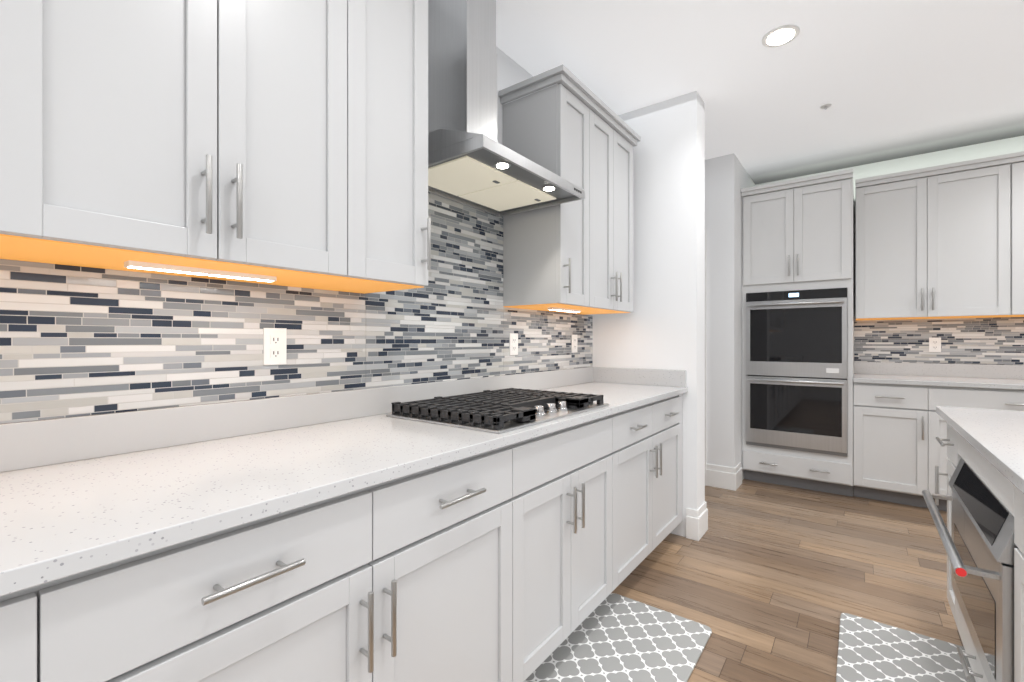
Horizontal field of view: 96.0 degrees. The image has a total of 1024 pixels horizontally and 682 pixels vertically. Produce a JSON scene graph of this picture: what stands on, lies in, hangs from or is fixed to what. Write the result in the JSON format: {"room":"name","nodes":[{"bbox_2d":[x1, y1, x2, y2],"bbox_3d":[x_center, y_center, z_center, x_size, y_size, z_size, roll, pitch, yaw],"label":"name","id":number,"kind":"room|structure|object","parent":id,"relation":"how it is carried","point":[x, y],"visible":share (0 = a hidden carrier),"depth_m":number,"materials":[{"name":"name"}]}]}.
{"room":"kitchen","nodes":[
{"label":"kitchen","id":0,"kind":"room"},
{"bbox_2d":[49,46,592,418],"bbox_3d":[-1.092,-0.155,1.110,0.120,2.700,5.660,0,0,37],"label":"wall","id":1,"kind":"structure","parent":0,"point":[509,73],"depth_m":2.40,"materials":[{"name":"white paint"}]},
{"bbox_2d":[0,0,430,293],"bbox_3d":[-1.110,-0.730,0.660,0.388,1.106,2.439,0,0,37],"label":"upper cabinet","id":2,"kind":"object","parent":1,"relation":"attached to","point":[285,142],"visible":1,"depth_m":1.03,"materials":[{"name":"grey paint"}]},
{"bbox_2d":[124,260,276,281],"bbox_3d":[-0.755,-0.170,1.145,0.035,0.013,0.320,0,0,37],"label":"light","id":3,"kind":"object","parent":2,"relation":"attached to","point":[179,269],"visible":1,"depth_m":1.11,"materials":[{"name":"white paint"}]},
{"bbox_2d":[0,192,592,423],"bbox_3d":[-0.764,-0.264,1.439,0.008,0.882,4.379,0,0,37],"label":"tile backsplash","id":4,"kind":"structure","parent":1,"relation":"attached to","point":[78,341],"depth_m":1.40,"materials":[{"name":"tile"}]},
{"bbox_2d":[263,328,286,364],"bbox_3d":[-0.745,0.017,1.450,0.008,0.115,0.070,0,0,37],"label":"electrical outlet","id":5,"kind":"object","parent":4,"relation":"attached to","point":[274,346],"visible":1,"depth_m":1.45,"materials":[{"name":"white plastic"}]},
{"bbox_2d":[509,333,517,354],"bbox_3d":[0.010,0.017,2.453,0.008,0.115,0.070,0,0,37],"label":"electrical outlet","id":6,"kind":"object","parent":4,"relation":"attached to","point":[513,343],"visible":1,"depth_m":2.45,"materials":[{"name":"white plastic"}]},
{"bbox_2d":[571,335,576,352],"bbox_3d":[0.405,0.017,2.976,0.008,0.115,0.070,0,0,37],"label":"electrical outlet","id":7,"kind":"object","parent":4,"relation":"attached to","point":[573,343],"visible":1,"depth_m":2.96,"materials":[{"name":"white plastic"}]},
{"bbox_2d":[428,0,584,216],"bbox_3d":[-0.078,-1.069,1.931,0.492,0.869,0.700,0,0,37],"label":"range hood","id":8,"kind":"object","parent":1,"relation":"attached to","point":[473,163],"visible":0.94,"depth_m":1.82,"materials":[{"name":"silver metal"}]},
{"bbox_2d":[499,64,640,314],"bbox_3d":[0.373,-0.730,2.628,0.388,1.106,0.952,0,0,37],"label":"upper cabinet","id":9,"kind":"object","parent":1,"relation":"attached to","point":[569,126],"visible":1,"depth_m":2.35,"materials":[{"name":"grey paint"}]},
{"bbox_2d":[548,307,580,312],"bbox_3d":[0.292,-0.170,2.535,0.035,0.013,0.300,0,0,37],"label":"light","id":10,"kind":"object","parent":9,"relation":"attached to","point":[563,309],"visible":1,"depth_m":2.50,"materials":[{"name":"white paint"}]},
{"bbox_2d":[593,91,704,536],"bbox_3d":[0.885,-0.155,3.052,0.700,2.700,0.180,0,0,37],"label":"wall","id":11,"kind":"structure","parent":0,"point":[661,326],"depth_m":2.87,"materials":[{"name":"white paint"}]},
{"bbox_2d":[705,153,754,479],"bbox_3d":[1.150,-0.155,4.749,2.280,2.700,0.930,0,0,37],"label":"wall","id":12,"kind":"structure","parent":0,"point":[727,178],"depth_m":3.76,"materials":[{"name":"white paint"}]},
{"bbox_2d":[705,228,706,485],"bbox_3d":[1.219,0.130,4.102,0.970,2.130,0.020,0,0,37],"label":"door frame","id":13,"kind":"structure","parent":12,"relation":"attached to","point":[705,351],"depth_m":3.81,"materials":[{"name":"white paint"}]},
{"bbox_2d":[706,462,741,490],"bbox_3d":[0.941,1.105,4.459,2.296,0.180,0.246,0,0,37],"label":"baseboard","id":14,"kind":"structure","parent":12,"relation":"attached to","point":[724,477],"depth_m":3.74,"materials":[{"name":"white paint"}]},
{"bbox_2d":[496,0,1023,184],"bbox_3d":[1.119,-1.535,0.704,7.100,0.060,7.670,0,0,37],"label":"ceiling","id":15,"kind":"structure","parent":0,"point":[891,79],"depth_m":2.53,"materials":[{"name":"paint"}]},
{"bbox_2d":[762,24,799,47],"bbox_3d":[1.323,-1.500,2.271,0.164,0.009,0.164,0,0,37],"label":"recessed light","id":16,"kind":"object","parent":15,"relation":"in","point":[782,35],"visible":1,"depth_m":2.26,"materials":[{"name":"white paint"}]},
{"bbox_2d":[820,103,831,109],"bbox_3d":[2.007,-1.493,2.946,0.060,0.022,0.060,0,0,37],"label":"sprinkler","id":17,"kind":"object","parent":15,"relation":"attached to","point":[825,106],"visible":1,"depth_m":2.94,"materials":[{"name":"white paint"}]},
{"bbox_2d":[612,479,963,681],"bbox_3d":[1.119,1.225,0.704,7.100,0.060,7.670,0,0,37],"label":"floor","id":18,"kind":"structure","parent":0,"point":[767,582],"depth_m":2.32,"materials":[{"name":"brown wood"}]},
{"bbox_2d":[0,562,115,681],"bbox_3d":[-1.018,0.752,0.583,0.628,0.884,0.625,0,0,37],"label":"base cabinet","id":19,"kind":"object","parent":18,"relation":"on","point":[63,629],"depth_m":0.62,"materials":[{"name":"grey paint"}]},
{"bbox_2d":[116,439,531,681],"bbox_3d":[-0.557,0.752,1.195,0.628,0.884,1.141,0,0,37],"label":"base cabinet","id":20,"kind":"object","parent":18,"relation":"on","point":[519,561],"depth_m":0.97,"materials":[{"name":"grey paint"}]},
{"bbox_2d":[0,367,687,596],"bbox_3d":[-0.507,0.244,1.245,0.648,0.132,4.378,0,0,37],"label":"countertop","id":21,"kind":"structure","parent":20,"relation":"on","point":[79,494],"depth_m":1.05,"materials":[{"name":"white stone"}]},
{"bbox_2d":[386,388,608,433],"bbox_3d":[-0.025,0.254,1.853,0.540,0.051,0.760,0,0,37],"label":"cooktop","id":22,"kind":"object","parent":21,"relation":"in","point":[499,411],"visible":1,"depth_m":1.68,"materials":[{"name":"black metal"}]},
{"bbox_2d":[532,411,623,672],"bbox_3d":[-0.032,0.752,1.891,0.628,0.884,0.836,0,0,37],"label":"base cabinet","id":23,"kind":"object","parent":18,"relation":"on","point":[578,470],"depth_m":1.71,"materials":[{"name":"grey paint"}]},
{"bbox_2d":[524,593,711,681],"bbox_3d":[0.419,1.189,1.732,0.455,0.012,0.770,0,0,37],"label":"kitchen mat","id":24,"kind":"object","parent":18,"relation":"on","point":[612,637],"visible":0.9,"depth_m":1.78,"materials":[{"name":"grey fabric"}]},
{"bbox_2d":[624,394,682,578],"bbox_3d":[0.475,0.752,2.565,0.628,0.884,1.087,0,0,37],"label":"base cabinet","id":25,"kind":"object","parent":18,"relation":"on","point":[653,432],"depth_m":2.35,"materials":[{"name":"grey paint"}]},
{"bbox_2d":[686,501,707,540],"bbox_3d":[0.252,1.105,3.529,2.316,0.180,0.212,0,0,37],"label":"baseboard","id":26,"kind":"structure","parent":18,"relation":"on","point":[696,524],"depth_m":2.78,"materials":[{"name":"white paint"}]},
{"bbox_2d":[741,169,853,496],"bbox_3d":[2.429,-0.044,3.917,0.760,2.478,0.716,0,0,37],"label":"tall cabinet","id":27,"kind":"object","parent":18,"relation":"on","point":[797,322],"visible":1,"depth_m":3.66,"materials":[{"name":"grey wood"}]},
{"bbox_2d":[745,287,847,456],"bbox_3d":[2.396,0.235,3.874,0.690,1.276,0.608,0,0,37],"label":"oven","id":28,"kind":"object","parent":27,"relation":"in","point":[796,339],"depth_m":3.66,"materials":[{"name":"grey metal"}]},
{"bbox_2d":[853,382,940,509],"bbox_3d":[2.951,0.752,3.578,0.479,0.884,0.628,0,0,37],"label":"base cabinet","id":29,"kind":"object","parent":18,"relation":"on","point":[899,452],"depth_m":3.33,"materials":[{"name":"white paint"}]},
{"bbox_2d":[853,362,1023,389],"bbox_3d":[4.287,0.244,2.560,3.838,0.132,0.648,0,0,37],"label":"countertop","id":30,"kind":"structure","parent":29,"relation":"on","point":[979,376],"depth_m":3.49,"materials":[{"name":"white stone"}]},
{"bbox_2d":[836,613,975,681],"bbox_3d":[1.339,1.189,1.514,0.447,0.012,0.930,0,0,37],"label":"kitchen mat","id":31,"kind":"object","parent":18,"relation":"on","point":[871,650],"visible":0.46,"depth_m":1.73,"materials":[{"name":"grey fabric"}]},
{"bbox_2d":[922,410,1023,681],"bbox_3d":[1.200,0.753,0.373,1.082,0.886,3.300,0,0,37],"label":"kitchen island","id":32,"kind":"object","parent":18,"relation":"on","point":[981,534],"depth_m":1.29,"materials":[{"name":"white paint"}]},
{"bbox_2d":[936,406,1023,489],"bbox_3d":[1.241,0.295,0.342,1.040,0.030,3.360,0,0,37],"label":"island countertop","id":33,"kind":"structure","parent":32,"relation":"on","point":[999,434],"depth_m":1.43,"materials":[{"name":"white stone"}]},
{"bbox_2d":[941,386,1023,510],"bbox_3d":[3.455,0.752,3.199,1.016,0.884,0.628,0,0,37],"label":"base cabinet","id":34,"kind":"object","parent":18,"relation":"on","point":[967,397],"depth_m":3.09,"materials":[{"name":"white paint"}]},
{"bbox_2d":[755,136,1023,364],"bbox_3d":[3.390,-0.155,3.718,7.100,2.700,0.120,0,0,37],"label":"wall","id":35,"kind":"structure","parent":0,"point":[980,150],"depth_m":3.68,"materials":[{"name":"white paint"}]},
{"bbox_2d":[854,317,1023,364],"bbox_3d":[4.481,0.001,2.816,3.837,0.354,0.008,0,0,37],"label":"tile backsplash","id":36,"kind":"structure","parent":35,"relation":"attached to","point":[995,341],"depth_m":3.62,"materials":[{"name":"tile"}]},
{"bbox_2d":[929,338,940,351],"bbox_3d":[3.355,0.030,3.655,0.070,0.115,0.008,0,0,37],"label":"electrical outlet","id":37,"kind":"object","parent":36,"relation":"attached to","point":[934,344],"visible":1,"depth_m":3.65,"materials":[{"name":"white plastic"}]},
{"bbox_2d":[855,155,1023,319],"bbox_3d":[3.222,-0.718,3.550,0.921,1.075,0.348,0,0,37],"label":"upper cabinet","id":38,"kind":"object","parent":35,"relation":"attached to","point":[941,241],"depth_m":3.38,"materials":[{"name":"white paint"}]}
]}

